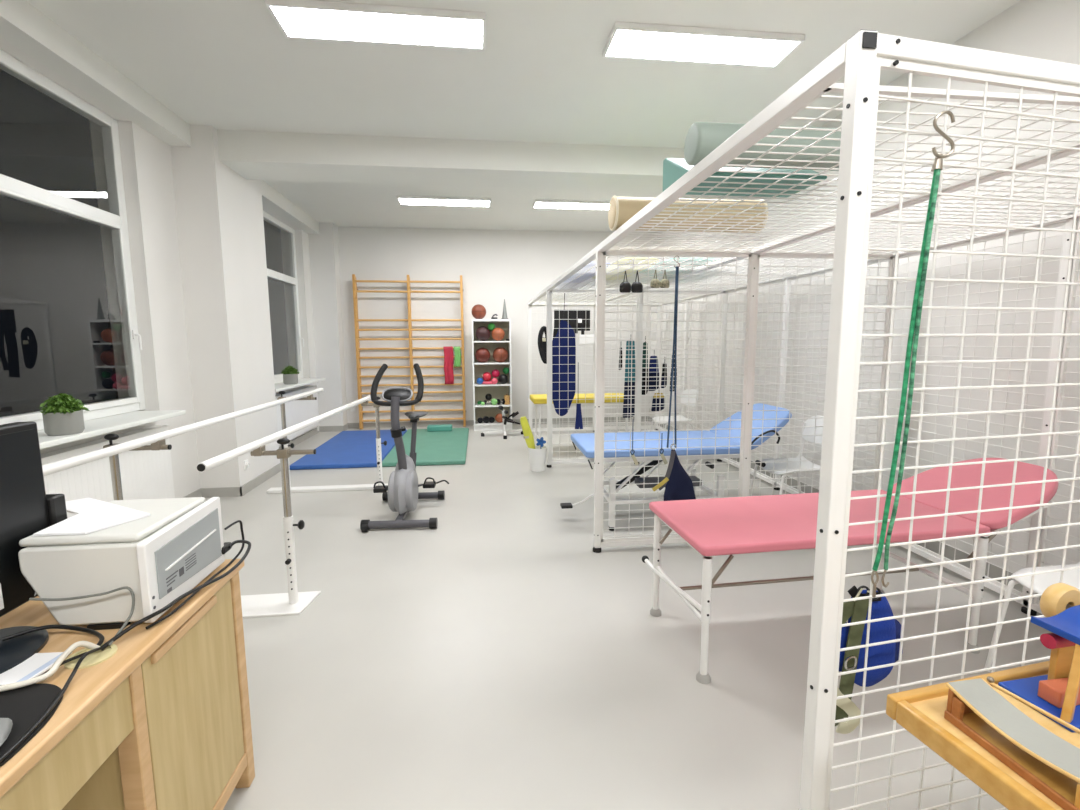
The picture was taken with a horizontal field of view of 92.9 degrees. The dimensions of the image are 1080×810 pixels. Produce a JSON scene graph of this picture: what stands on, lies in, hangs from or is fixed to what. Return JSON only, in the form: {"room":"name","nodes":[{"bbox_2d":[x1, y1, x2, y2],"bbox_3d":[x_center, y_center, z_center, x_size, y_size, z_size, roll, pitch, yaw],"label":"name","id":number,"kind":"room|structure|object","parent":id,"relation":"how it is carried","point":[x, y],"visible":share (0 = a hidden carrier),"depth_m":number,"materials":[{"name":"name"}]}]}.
{"room":"care facility","nodes":[
{"label":"care facility","id":0,"kind":"room"},
{"bbox_2d":[0,37,318,497],"bbox_3d":[-3.105,-0.549,2.756,0.300,3.300,11.500,-1,7,-7],"label":"wall","id":1,"kind":"structure","parent":0,"point":[146,160],"depth_m":4.25,"materials":[{"name":"paint"}]},
{"bbox_2d":[0,49,185,448],"bbox_3d":[-2.912,-0.887,2.687,0.440,2.255,2.800,-1,7,-7],"label":"window","id":2,"kind":"structure","parent":1,"relation":"in","point":[68,318],"depth_m":3.37,"materials":[{"name":"plastic"}]},
{"bbox_2d":[40,393,89,435],"bbox_3d":[-2.815,0.049,3.027,0.234,0.243,0.224,-1,7,-7],"label":"potted plant","id":3,"kind":"object","parent":2,"relation":"on","point":[63,414],"visible":1,"depth_m":2.98,"materials":[{"name":"green plant"}]},
{"bbox_2d":[0,0,191,146],"bbox_3d":[-2.649,-1.871,0.673,0.170,0.180,7.600,-1,7,-7],"label":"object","id":4,"kind":"structure","parent":1,"relation":"attached to","point":[22,25],"depth_m":3.27,"materials":[{"name":"paint"}]},
{"bbox_2d":[41,425,174,518],"bbox_3d":[-2.915,0.646,3.114,0.095,0.718,2.283,-1,7,-7],"label":"radiator","id":5,"kind":"object","parent":1,"relation":"attached to","point":[145,474],"visible":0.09,"depth_m":3.59,"materials":[{"name":"metal"}]},
{"bbox_2d":[41,425,168,459],"bbox_3d":[-2.913,0.297,3.043,0.095,0.008,2.226,-1,7,-7],"label":"grille","id":6,"kind":"object","parent":5,"relation":"attached to","point":[73,450],"depth_m":3.39,"materials":[{"name":"metal"}]},
{"bbox_2d":[171,125,279,487],"bbox_3d":[-3.060,-0.834,5.101,0.350,3.300,0.980,-1,7,-7],"label":"column","id":7,"kind":"structure","parent":1,"relation":"attached to","point":[220,222],"depth_m":4.71,"materials":[{"name":"paint"}]},
{"bbox_2d":[243,459,248,469],"bbox_3d":[-2.825,0.574,4.944,0.025,0.085,0.075,-1,7,-7],"label":"wall socket","id":8,"kind":"object","parent":1,"relation":"attached to","point":[246,463],"visible":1,"depth_m":4.92,"materials":[{"name":"white plastic"}]},
{"bbox_2d":[183,423,347,497],"bbox_3d":[-2.753,1.037,2.990,0.392,0.090,11.500,-1,7,-7],"label":"baseboard","id":9,"kind":"structure","parent":1,"relation":"attached to","point":[222,491],"depth_m":5.08,"materials":[{"name":"plastic"}]},
{"bbox_2d":[261,180,318,233],"bbox_3d":[-3.372,-2.596,6.686,0.170,0.180,2.640,-1,7,-7],"label":"trim","id":10,"kind":"structure","parent":1,"relation":"attached to","point":[272,199],"depth_m":6.75,"materials":[{"name":"paint"}]},
{"bbox_2d":[263,211,325,391],"bbox_3d":[-3.409,-1.385,6.813,0.440,2.255,2.070,-1,7,-7],"label":"window","id":11,"kind":"structure","parent":1,"relation":"in","point":[279,237],"depth_m":7.23,"materials":[{"name":"plastic"}]},
{"bbox_2d":[281,366,299,384],"bbox_3d":[-3.261,-0.397,6.711,0.222,0.246,0.225,-1,7,-7],"label":"potted plant","id":12,"kind":"object","parent":11,"relation":"on","point":[290,374],"visible":1,"depth_m":6.65,"materials":[{"name":"green plant"}]},
{"bbox_2d":[275,386,318,444],"bbox_3d":[-3.391,0.168,7.072,0.095,0.718,2.013,-1,7,-7],"label":"radiator","id":13,"kind":"object","parent":1,"relation":"attached to","point":[296,411],"visible":0.52,"depth_m":7.13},
{"bbox_2d":[275,386,315,396],"bbox_3d":[-3.389,-0.181,7.001,0.095,0.008,1.956,-1,7,-7],"label":"grille","id":14,"kind":"object","parent":13,"relation":"attached to","point":[309,388],"depth_m":7.14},
{"bbox_2d":[338,227,652,422],"bbox_3d":[-0.949,-1.302,8.858,5.840,3.300,0.200,-1,7,-7],"label":"wall","id":15,"kind":"structure","parent":0,"point":[514,266],"depth_m":8.66,"materials":[{"name":"paint"}]},
{"bbox_2d":[308,222,347,425],"bbox_3d":[-3.433,-1.224,8.326,0.380,3.300,0.280,-1,7,-7],"label":"column","id":16,"kind":"structure","parent":15,"relation":"attached to","point":[323,246],"depth_m":8.20,"materials":[{"name":"paint"}]},
{"bbox_2d":[352,274,465,428],"bbox_3d":[-2.151,-0.872,8.573,1.770,2.529,0.179,-1,7,-7],"label":"wall bars","id":17,"kind":"object","parent":15,"relation":"attached to","point":[409,291],"visible":0.85,"depth_m":8.50,"materials":[{"name":"brown wood"}]},
{"bbox_2d":[443,347,453,383],"bbox_3d":[-1.534,-0.666,8.631,0.162,0.630,0.070,-1,7,-7],"label":"band","id":18,"kind":"object","parent":17,"relation":"hanging from","point":[448,351],"visible":1,"depth_m":8.60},
{"bbox_2d":[454,346,460,366],"bbox_3d":[-1.388,-0.813,8.630,0.118,0.340,0.070,-1,7,-7],"label":"band","id":19,"kind":"object","parent":17,"relation":"hanging from","point":[457,352],"visible":1,"depth_m":8.60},
{"bbox_2d":[348,416,647,427],"bbox_3d":[-0.634,0.298,8.982,5.248,0.090,0.012,-1,7,-7],"label":"baseboard","id":20,"kind":"structure","parent":15,"relation":"attached to","point":[590,419],"depth_m":8.88,"materials":[{"name":"plastic"}]},
{"bbox_2d":[26,0,1020,232],"bbox_3d":[-0.265,-2.293,2.887,6.240,0.100,11.900,-1,7,-7],"label":"ceiling","id":21,"kind":"structure","parent":0,"point":[541,75],"depth_m":3.63,"materials":[{"name":"paint"}]},
{"bbox_2d":[265,0,485,49],"bbox_3d":[-0.925,-2.238,3.027,1.200,0.034,0.320,-1,7,-7],"label":"recessed light","id":22,"kind":"object","parent":21,"relation":"in","point":[297,19],"visible":1,"depth_m":2.99,"materials":[{"name":"white plastic"}]},
{"bbox_2d":[397,195,490,206],"bbox_3d":[-1.256,-2.693,6.787,1.200,0.034,0.320,-1,7,-7],"label":"recessed light","id":23,"kind":"object","parent":21,"relation":"in","point":[403,200],"visible":1,"depth_m":6.74,"materials":[{"name":"white plastic"}]},
{"bbox_2d":[399,199,488,205],"bbox_3d":[-1.256,-2.684,6.788,1.164,0.008,0.284,-1,7,-7],"label":"diffuser","id":24,"kind":"object","parent":23,"relation":"attached to","point":[428,202],"depth_m":6.79,"materials":[{"name":"white"}]},
{"bbox_2d":[533,199,609,209],"bbox_3d":[0.512,-2.728,6.995,1.200,0.034,0.320,-1,7,-7],"label":"recessed light","id":25,"kind":"object","parent":21,"relation":"in","point":[538,203],"visible":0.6,"depth_m":6.93,"materials":[{"name":"white plastic"}]},
{"bbox_2d":[602,21,804,67],"bbox_3d":[1.022,-2.276,3.256,1.200,0.034,0.320,-1,7,-7],"label":"recessed light","id":26,"kind":"object","parent":21,"relation":"in","point":[626,40],"visible":1,"depth_m":3.22,"materials":[{"name":"white plastic"}]},
{"bbox_2d":[205,421,1051,809],"bbox_3d":[-0.246,1.082,3.296,6.240,0.100,11.900,-1,7,-7],"label":"floor","id":27,"kind":"structure","parent":0,"point":[487,657],"depth_m":2.36,"materials":[{"name":"plastic"}]},
{"bbox_2d":[0,559,254,809],"bbox_3d":[-1.147,0.978,0.641,0.673,0.756,2.003,-1,7,-7],"label":"desk","id":28,"kind":"object","parent":27,"relation":"on","point":[158,718],"visible":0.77,"depth_m":1.20,"materials":[{"name":"brown wood"}]},
{"bbox_2d":[0,683,62,766],"bbox_3d":[-0.976,0.568,0.896,0.210,0.004,0.255,-1,7,-7],"label":"mouse pad","id":29,"kind":"object","parent":28,"relation":"on","point":[26,705],"visible":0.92,"depth_m":0.95,"materials":[{"name":"black rubber"}]},
{"bbox_2d":[0,718,12,745],"bbox_3d":[-0.926,0.555,0.853,0.064,0.031,0.110,-5,8,-35],"label":"computer mouse","id":30,"kind":"object","parent":29,"relation":"on","point":[6,724],"visible":1,"depth_m":0.87,"materials":[{"name":"grey plastic"}]},
{"bbox_2d":[0,652,62,684],"bbox_3d":[-1.113,0.548,1.061,0.190,0.006,0.125,-1,7,-7],"label":"document","id":31,"kind":"object","parent":28,"relation":"on","point":[37,664],"visible":0.53,"depth_m":1.06,"materials":[{"name":"paper"}]},
{"bbox_2d":[0,422,66,673],"bbox_3d":[-1.207,0.308,1.061,0.218,0.484,0.555,-1,7,-7],"label":"monitor","id":32,"kind":"object","parent":28,"relation":"on","point":[26,509],"visible":0.7,"depth_m":1.20,"materials":[{"name":"black plastic"}]},
{"bbox_2d":[0,641,99,691],"bbox_3d":[-1.027,0.529,1.023,0.229,0.038,0.073,-6,9,-41],"label":"cable","id":33,"kind":"object","parent":28,"relation":"on","point":[86,644],"visible":1,"depth_m":1.03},
{"bbox_2d":[0,647,101,761],"bbox_3d":[-0.902,0.546,0.938,0.024,0.027,0.376,-2,7,-16],"label":"cable","id":34,"kind":"object","parent":28,"relation":"on","point":[10,750],"visible":1,"depth_m":0.94,"materials":[{"name":"black plastic"}]},
{"bbox_2d":[2,625,103,645],"bbox_3d":[-1.080,0.522,1.161,0.226,0.024,0.068,0,7,3],"label":"cable","id":35,"kind":"object","parent":28,"relation":"on","point":[99,635],"visible":0.98,"depth_m":1.18,"materials":[{"name":"black plastic"}]},
{"bbox_2d":[34,652,85,677],"bbox_3d":[-1.028,0.542,1.021,0.048,0.011,0.195,6,10,44],"label":"cable","id":36,"kind":"object","parent":28,"relation":"on","point":[79,655],"visible":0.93,"depth_m":1.07,"materials":[{"name":"black plastic"}]},
{"bbox_2d":[29,586,134,645],"bbox_3d":[-1.050,0.481,1.158,0.210,0.102,0.080,-1,7,-7],"label":"cable","id":37,"kind":"object","parent":28,"relation":"on","point":[125,587],"visible":1,"depth_m":1.19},
{"bbox_2d":[18,497,224,629],"bbox_3d":[-1.080,0.401,1.366,0.290,0.224,0.357,-1,7,-7],"label":"printer","id":38,"kind":"object","parent":28,"relation":"on","point":[163,555],"visible":0.87,"depth_m":1.21,"materials":[{"name":"plastic"}]},
{"bbox_2d":[33,498,150,535],"bbox_3d":[-1.215,0.289,1.329,0.361,0.005,0.202,3,8,27],"label":"paper sheet","id":39,"kind":"object","parent":38,"relation":"on","point":[93,515],"visible":0.85,"depth_m":1.31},
{"bbox_2d":[221,542,231,553],"bbox_3d":[-0.967,0.439,1.572,0.022,0.022,0.055,-1,7,-7],"label":"plug","id":40,"kind":"object","parent":38,"relation":"attached to","point":[225,548],"visible":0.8,"depth_m":1.56,"materials":[{"name":"black plastic"}]},
{"bbox_2d":[101,540,250,650],"bbox_3d":[-0.934,0.481,1.379,0.063,0.057,0.522,0,7,1],"label":"cable","id":41,"kind":"object","parent":28,"relation":"on","point":[242,559],"visible":1,"depth_m":1.30,"materials":[{"name":"black plastic"}]},
{"bbox_2d":[146,520,244,628],"bbox_3d":[-0.934,0.445,1.420,0.025,0.120,0.440,-1,7,-4],"label":"cable","id":42,"kind":"object","parent":28,"relation":"on","point":[237,521],"visible":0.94,"depth_m":1.48,"materials":[{"name":"black plastic"}]},
{"bbox_2d":[42,388,387,617],"bbox_3d":[-1.887,0.514,3.563,1.186,0.980,3.557,-1,7,-7],"label":"bars","id":43,"kind":"object","parent":27,"relation":"on","point":[294,602],"visible":0.78,"depth_m":2.76,"materials":[{"name":"white metal"}]},
{"bbox_2d":[289,429,406,469],"bbox_3d":[-2.498,0.565,7.036,1.010,0.050,2.370,-1,7,-7],"label":"exercise mat","id":44,"kind":"object","parent":27,"relation":"on","point":[347,449],"visible":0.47,"depth_m":6.52,"materials":[{"name":"blue plastic"}]},
{"bbox_2d":[360,363,448,531],"bbox_3d":[-1.085,0.290,4.233,0.638,1.254,0.859,-1,7,-4],"label":"exercise bike","id":45,"kind":"object","parent":27,"relation":"on","point":[403,494],"visible":1,"depth_m":4.08,"materials":[{"name":"grey paint"}]},
{"bbox_2d":[382,428,468,466],"bbox_3d":[-1.505,0.545,7.153,0.981,0.050,2.370,-1,7,-7],"label":"exercise mat","id":46,"kind":"object","parent":27,"relation":"on","point":[432,447],"visible":0.72,"depth_m":6.74,"materials":[{"name":"green plastic"}]},
{"bbox_2d":[427,424,451,431],"bbox_3d":[-1.584,0.362,8.121,0.380,0.078,0.200,-1,7,-7],"label":"foam block","id":47,"kind":"object","parent":46,"relation":"on","point":[443,427],"visible":1,"depth_m":8.03,"materials":[{"name":"teal plastic"}]},
{"bbox_2d":[471,319,511,430],"bbox_3d":[-0.792,-0.497,8.450,0.625,1.800,0.366,-1,7,-7],"label":"bookcase","id":48,"kind":"object","parent":27,"relation":"on","point":[498,390],"visible":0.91,"depth_m":8.56,"materials":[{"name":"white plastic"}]},
{"bbox_2d":[471,304,485,318],"bbox_3d":[-0.985,-1.500,8.262,0.239,0.239,0.239,-2,7,-17],"label":"basketball","id":49,"kind":"object","parent":48,"relation":"on","point":[478,311],"visible":0.88,"depth_m":8.18,"materials":[{"name":"rubber"}]},
{"bbox_2d":[475,347,489,362],"bbox_3d":[-0.933,-0.812,8.353,0.247,0.248,0.248,-2,7,-16],"label":"medicine ball","id":50,"kind":"object","parent":48,"relation":"on","point":[482,355],"visible":1,"depth_m":8.27,"materials":[{"name":"leather"}]},
{"bbox_2d":[476,326,489,340],"bbox_3d":[-0.924,-1.156,8.309,0.239,0.239,0.239,-2,7,-14],"label":"medicine ball","id":51,"kind":"object","parent":48,"relation":"on","point":[482,333],"visible":0.99,"depth_m":8.23,"materials":[{"name":"leather"}]},
{"bbox_2d":[491,378,497,383],"bbox_3d":[-0.739,-0.389,8.345,0.104,0.104,0.104,-4,8,-29],"label":"ball","id":52,"kind":"object","parent":48,"relation":"on","point":[494,380],"visible":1,"depth_m":8.31,"materials":[{"name":"pink rubber"}]},
{"bbox_2d":[492,369,499,377],"bbox_3d":[-0.724,-0.515,8.382,0.136,0.136,0.136,-7,10,-44],"label":"ball","id":53,"kind":"object","parent":52,"relation":"on","point":[495,373],"visible":1,"depth_m":8.33,"materials":[{"name":"rubber"}]},
{"bbox_2d":[491,327,504,340],"bbox_3d":[-0.681,-1.149,8.329,0.219,0.219,0.219,-2,7,-11],"label":"medicine ball","id":54,"kind":"object","parent":48,"relation":"on","point":[497,334],"visible":1,"depth_m":8.26,"materials":[{"name":"orange leather"}]},
{"bbox_2d":[495,413,502,422],"bbox_3d":[-0.662,0.214,8.467,0.158,0.158,0.158,0,7,3],"label":"ball","id":55,"kind":"object","parent":48,"relation":"on","point":[498,417],"visible":0.82,"depth_m":8.41,"materials":[{"name":"orange plastic"}]},
{"bbox_2d":[493,347,507,362],"bbox_3d":[-0.647,-0.821,8.390,0.253,0.254,0.254,-2,7,-10],"label":"medicine ball","id":56,"kind":"object","parent":48,"relation":"on","point":[500,354],"visible":1,"depth_m":8.30,"materials":[{"name":"brown leather"}]},
{"bbox_2d":[498,374,507,383],"bbox_3d":[-0.601,-0.425,8.398,0.160,0.160,0.160,-5,8,-34],"label":"ball","id":57,"kind":"object","parent":48,"relation":"on","point":[503,378],"visible":1,"depth_m":8.34,"materials":[{"name":"black plastic"}]},
{"bbox_2d":[502,299,507,318],"bbox_3d":[-0.572,-1.552,8.306,0.124,0.325,0.124,-1,7,-7],"label":"cone","id":58,"kind":"object","parent":48,"relation":"on","point":[504,315],"visible":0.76,"depth_m":8.28,"materials":[{"name":"grey plastic"}]},
{"bbox_2d":[504,394,509,404],"bbox_3d":[-0.545,-0.096,8.464,0.100,0.170,0.100,-1,7,-7],"label":"stack","id":59,"kind":"object","parent":48,"relation":"on","point":[506,397],"visible":1,"depth_m":8.43,"materials":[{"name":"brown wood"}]},
{"bbox_3d":[-0.859,-0.369,8.424,0.270,0.045,0.270,-1,7,-7],"label":"cushion","id":60,"kind":"object","parent":48,"relation":"on","visible":0},
{"bbox_2d":[482,372,491,380],"bbox_3d":[-0.866,-0.464,8.381,0.150,0.150,0.150,-4,8,-28],"label":"ball","id":61,"kind":"object","parent":60,"relation":"on","point":[486,376],"visible":1,"depth_m":8.33,"materials":[{"name":"red rubber"}]},
{"bbox_2d":[481,406,522,438],"bbox_3d":[-0.534,0.252,7.774,0.683,0.472,0.364,-2,7,-16],"label":"pedal exerciser","id":62,"kind":"object","parent":27,"relation":"on","point":[505,420],"visible":0.99,"depth_m":7.86,"materials":[{"name":"white metal"}]},
{"bbox_2d":[528,445,546,471],"bbox_3d":[-0.026,0.601,5.750,0.216,0.262,0.216,-1,7,-7],"label":"bucket","id":63,"kind":"object","parent":27,"relation":"on","point":[537,456],"visible":0.88,"depth_m":5.68,"materials":[{"name":"white plastic"}]},
{"bbox_2d":[520,416,534,448],"bbox_3d":[-0.131,0.409,5.713,0.178,0.567,0.103,-1,7,-7],"label":"noodle","id":64,"kind":"object","parent":63,"relation":"in","point":[528,436],"visible":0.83,"depth_m":5.66,"materials":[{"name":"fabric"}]},
{"bbox_2d":[536,437,545,448],"bbox_3d":[0.015,0.538,5.727,0.111,0.367,0.015,-1,7,-7],"label":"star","id":65,"kind":"object","parent":63,"relation":"in","point":[540,441],"visible":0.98,"depth_m":5.71,"materials":[{"name":"blue plastic"}]},
{"bbox_2d":[530,393,626,444],"bbox_3d":[0.535,0.232,6.864,1.300,0.720,0.550,-1,7,-7],"label":"table","id":66,"kind":"object","parent":27,"relation":"on","point":[539,400],"visible":0.59,"depth_m":6.60,"materials":[{"name":"yellow leather"}]},
{"bbox_2d":[650,388,697,431],"bbox_3d":[1.689,0.214,6.468,0.518,0.822,0.439,-2,7,-12],"label":"chair","id":67,"kind":"object","parent":27,"relation":"on","point":[687,391],"visible":0.66,"depth_m":6.52,"materials":[{"name":"white plastic"}]},
{"bbox_2d":[560,403,791,530],"bbox_3d":[1.053,0.469,4.162,1.795,0.894,0.769,-1,7,-6],"label":"table","id":68,"kind":"object","parent":27,"relation":"on","point":[584,442],"visible":0.63,"depth_m":3.97,"materials":[{"name":"blue leather"}]},
{"bbox_2d":[749,416,823,495],"bbox_3d":[1.992,0.508,4.034,0.518,0.822,0.439,-1,7,-7],"label":"chair","id":69,"kind":"object","parent":27,"relation":"on","point":[781,466],"visible":0.52,"depth_m":4.09,"materials":[{"name":"white plastic"}]},
{"bbox_2d":[528,29,1079,809],"bbox_3d":[1.269,-0.167,4.672,2.120,2.031,6.950,-1,7,-7],"label":"cage","id":70,"kind":"object","parent":27,"relation":"on","point":[860,59],"visible":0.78,"depth_m":1.44,"materials":[{"name":"white metal"}]},
{"bbox_2d":[538,326,546,363],"bbox_3d":[0.059,-0.920,7.852,0.186,0.576,0.105,-1,7,-7],"label":"harness","id":71,"kind":"object","parent":70,"relation":"hanging from","point":[542,342],"visible":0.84,"depth_m":7.84,"materials":[{"name":"black fabric"}]},
{"bbox_2d":[552,293,575,415],"bbox_3d":[0.263,-0.563,5.837,0.290,1.392,0.070,-1,7,-7],"label":"sling","id":72,"kind":"object","parent":70,"relation":"hanging from","point":[568,380],"visible":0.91,"depth_m":5.83,"materials":[{"name":"blue fabric"}]},
{"bbox_2d":[554,310,589,334],"bbox_3d":[0.498,-1.250,7.872,0.560,0.420,0.070,-1,7,-7],"label":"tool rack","id":73,"kind":"object","parent":70,"relation":"hanging from","point":[564,314],"visible":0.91,"depth_m":7.88,"materials":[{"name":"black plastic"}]},
{"bbox_2d":[579,335,593,343],"bbox_3d":[0.725,-1.014,7.908,0.230,0.140,0.060,-1,7,-7],"label":"box","id":74,"kind":"object","parent":73,"relation":"hanging from","point":[581,340],"visible":0.76,"depth_m":7.88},
{"bbox_2d":[575,362,582,428],"bbox_3d":[0.434,-0.101,5.761,0.095,0.752,0.049,-1,7,-7],"label":"strap","id":75,"kind":"object","parent":70,"relation":"hanging from","point":[578,422],"visible":1,"depth_m":5.77,"materials":[{"name":"blue fabric"}]},
{"bbox_2d":[564,263,609,281],"bbox_3d":[0.393,-1.263,4.916,0.310,0.090,1.310,-1,7,-7],"label":"cushion","id":76,"kind":"object","parent":70,"relation":"on","point":[588,265],"visible":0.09,"depth_m":4.90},
{"bbox_2d":[619,348,621,369],"bbox_3d":[0.931,-0.568,5.925,0.042,0.330,0.055,-1,7,-7],"label":"strap","id":77,"kind":"object","parent":70,"relation":"hanging from","point":[620,354],"visible":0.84,"depth_m":5.91,"materials":[{"name":"black fabric"}]},
{"bbox_2d":[592,258,658,279],"bbox_3d":[0.759,-1.251,4.759,0.340,0.100,1.310,-1,7,-7],"label":"cushion","id":78,"kind":"object","parent":70,"relation":"on","point":[630,270],"visible":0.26,"depth_m":4.42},
{"bbox_2d":[620,271,630,292],"bbox_3d":[0.544,-0.786,3.267,0.076,0.137,0.046,-1,7,-7],"label":"pouch","id":79,"kind":"object","parent":70,"relation":"hanging from","point":[625,287],"visible":1,"depth_m":3.26,"materials":[{"name":"black fabric"}]},
{"bbox_2d":[623,341,634,417],"bbox_3d":[1.044,-0.332,5.967,0.157,0.970,0.055,-1,7,-7],"label":"strap","id":80,"kind":"object","parent":70,"relation":"hanging from","point":[626,408],"visible":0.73,"depth_m":5.96,"materials":[{"name":"blue fabric"}]},
{"bbox_2d":[630,419,638,464],"bbox_3d":[0.627,0.247,3.392,0.060,0.315,0.008,-1,7,-7],"label":"clip","id":81,"kind":"object","parent":70,"relation":"hanging from","point":[632,449],"visible":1,"depth_m":3.40,"materials":[{"name":"metal"}]},
{"bbox_2d":[631,271,642,292],"bbox_3d":[0.621,-0.787,3.276,0.076,0.137,0.046,-1,7,-7],"label":"pouch","id":82,"kind":"object","parent":70,"relation":"hanging from","point":[636,287],"visible":1,"depth_m":3.27,"materials":[{"name":"black fabric"}]},
{"bbox_2d":[642,336,647,394],"bbox_3d":[1.219,-0.455,5.973,0.083,0.690,0.055,-1,7,-7],"label":"strap","id":83,"kind":"object","parent":70,"relation":"hanging from","point":[644,380],"visible":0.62,"depth_m":5.97,"materials":[{"name":"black fabric"}]},
{"bbox_2d":[649,356,658,390],"bbox_3d":[1.326,-0.403,6.002,0.146,0.480,0.055,-1,7,-7],"label":"strap","id":84,"kind":"object","parent":70,"relation":"hanging from","point":[653,372],"visible":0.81,"depth_m":5.99,"materials":[{"name":"blue fabric"}]},
{"bbox_2d":[650,270,659,287],"bbox_3d":[0.740,-0.809,3.288,0.064,0.116,0.038,-1,7,-7],"label":"pouch","id":85,"kind":"object","parent":70,"relation":"hanging from","point":[655,283],"visible":1,"depth_m":3.28,"materials":[{"name":"fabric"}]},
{"bbox_2d":[651,393,664,410],"bbox_3d":[1.410,-0.070,6.113,0.166,0.290,0.055,-1,7,-7],"label":"strap","id":86,"kind":"object","parent":70,"relation":"hanging from","point":[656,403],"visible":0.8,"depth_m":6.10,"materials":[{"name":"fabric"}]},
{"bbox_2d":[659,433,667,463],"bbox_3d":[0.826,0.293,3.421,0.060,0.215,0.008,-1,7,-7],"label":"clip","id":87,"kind":"object","parent":70,"relation":"hanging from","point":[661,449],"visible":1,"depth_m":3.43,"materials":[{"name":"metal"}]},
{"bbox_2d":[661,361,666,387],"bbox_3d":[1.457,-0.381,6.020,0.072,0.370,0.055,-1,7,-7],"label":"strap","id":88,"kind":"object","parent":70,"relation":"hanging from","point":[664,370],"visible":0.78,"depth_m":6.01,"materials":[{"name":"black fabric"}]},
{"bbox_2d":[660,270,669,287],"bbox_3d":[0.802,-0.810,3.296,0.064,0.116,0.038,-1,7,-7],"label":"pouch","id":89,"kind":"object","parent":70,"relation":"hanging from","point":[664,283],"visible":1,"depth_m":3.29,"materials":[{"name":"fabric"}]},
{"bbox_2d":[667,256,679,447],"bbox_3d":[0.875,-0.336,3.355,0.066,1.250,0.019,-1,7,-7],"label":"rope","id":90,"kind":"object","parent":70,"relation":"hanging from","point":[676,267],"visible":1,"depth_m":3.35,"materials":[{"name":"fabric"}]},
{"bbox_2d":[652,444,695,500],"bbox_3d":[0.888,0.470,3.406,0.321,0.436,0.055,-2,7,-12],"label":"sling","id":91,"kind":"object","parent":90,"relation":"hanging from","point":[679,486],"visible":0.94,"depth_m":3.40,"materials":[{"name":"blue fabric"}]},
{"bbox_2d":[670,350,676,391],"bbox_3d":[1.567,-0.412,6.020,0.083,0.510,0.055,-1,7,-7],"label":"strap","id":92,"kind":"object","parent":70,"relation":"hanging from","point":[674,350],"visible":0.3,"depth_m":6.01,"materials":[{"name":"black fabric"}]},
{"bbox_2d":[645,258,719,275],"bbox_3d":[1.264,-1.236,4.618,0.570,0.100,0.910,-1,7,-7],"label":"cushion","id":93,"kind":"object","parent":70,"relation":"on","point":[666,266],"visible":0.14,"depth_m":4.25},
{"bbox_2d":[608,195,767,232],"bbox_3d":[0.819,-1.056,2.852,0.865,0.183,0.183,-1,7,-7],"label":"roll","id":94,"kind":"object","parent":70,"relation":"on","point":[621,209],"visible":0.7,"depth_m":2.79,"materials":[{"name":"beige plastic"}]},
{"bbox_2d":[663,158,826,196],"bbox_3d":[0.801,-0.941,2.057,0.560,0.135,0.290,-1,7,-7],"label":"wedge","id":95,"kind":"object","parent":70,"relation":"on","point":[673,168],"visible":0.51,"depth_m":2.01,"materials":[{"name":"teal plastic"}]},
{"bbox_2d":[684,122,840,170],"bbox_3d":[0.838,-0.913,1.817,0.635,0.138,0.136,-1,7,-7],"label":"roll","id":96,"kind":"object","parent":70,"relation":"on","point":[702,138],"visible":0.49,"depth_m":1.76,"materials":[{"name":"green plastic"}]},
{"bbox_2d":[835,585,902,733],"bbox_3d":[0.808,0.617,1.274,0.299,0.381,0.075,-3,7,-19],"label":"sling","id":97,"kind":"object","parent":70,"relation":"hanging from","point":[857,610],"visible":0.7,"depth_m":1.26,"materials":[{"name":"blue fabric"}]},
{"bbox_2d":[871,110,954,597],"bbox_3d":[0.810,-0.083,1.122,0.110,1.056,0.022,-1,7,-7],"label":"rope","id":98,"kind":"object","parent":70,"relation":"hanging from","point":[937,166],"visible":1,"depth_m":1.12,"materials":[{"name":"fabric"}]},
{"bbox_2d":[642,458,1057,683],"bbox_3d":[1.538,0.705,2.586,1.898,0.802,0.740,-1,7,-9],"label":"table","id":99,"kind":"object","parent":27,"relation":"on","point":[712,527],"visible":0.82,"depth_m":2.40,"materials":[{"name":"pink leather"}]},
{"bbox_2d":[886,661,1079,809],"bbox_3d":[1.124,0.953,0.894,0.750,0.720,0.550,-2,7,-14],"label":"tray table","id":100,"kind":"object","parent":27,"relation":"on","point":[920,711],"visible":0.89,"depth_m":0.93,"materials":[{"name":"brown wood"}]},
{"bbox_2d":[944,676,1079,809],"bbox_3d":[0.861,0.571,0.887,0.158,0.067,0.233,-1,7,-9],"label":"hand exerciser","id":101,"kind":"object","parent":100,"relation":"on","point":[1049,762],"visible":1,"depth_m":0.88,"materials":[{"name":"brown wood"}]},
{"bbox_2d":[998,583,1079,732],"bbox_3d":[1.068,0.492,1.026,0.234,0.193,0.196,-2,7,-11],"label":"hand exerciser","id":102,"kind":"object","parent":100,"relation":"on","point":[1057,693],"visible":0.94,"depth_m":1.02,"materials":[{"name":"blue paint"}]},
{"bbox_2d":[984,561,1079,671],"bbox_3d":[2.206,0.754,2.000,0.518,0.822,0.439,-2,7,-11],"label":"chair","id":103,"kind":"object","parent":27,"relation":"on","point":[1070,577],"visible":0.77,"depth_m":2.14,"materials":[{"name":"white plastic"}]},
{"bbox_2d":[649,0,1079,572],"bbox_3d":[2.743,-0.665,3.445,0.200,3.300,11.900,-1,7,-7],"label":"wall","id":104,"kind":"structure","parent":0,"point":[1041,29],"depth_m":3.29,"materials":[{"name":"paint"}]},
{"bbox_2d":[217,129,684,191],"bbox_3d":[-0.251,-2.382,5.109,5.290,0.260,0.540,-1,7,-7],"label":"beam","id":105,"kind":"structure","parent":104,"relation":"attached to","point":[254,155],"depth_m":4.85,"materials":[{"name":"paint"}]},
{"bbox_2d":[648,416,1040,599],"bbox_3d":[2.647,0.931,3.620,0.012,0.090,11.488,-1,7,-7],"label":"baseboard","id":106,"kind":"structure","parent":104,"relation":"attached to","point":[994,571],"depth_m":3.37,"materials":[{"name":"plastic"}]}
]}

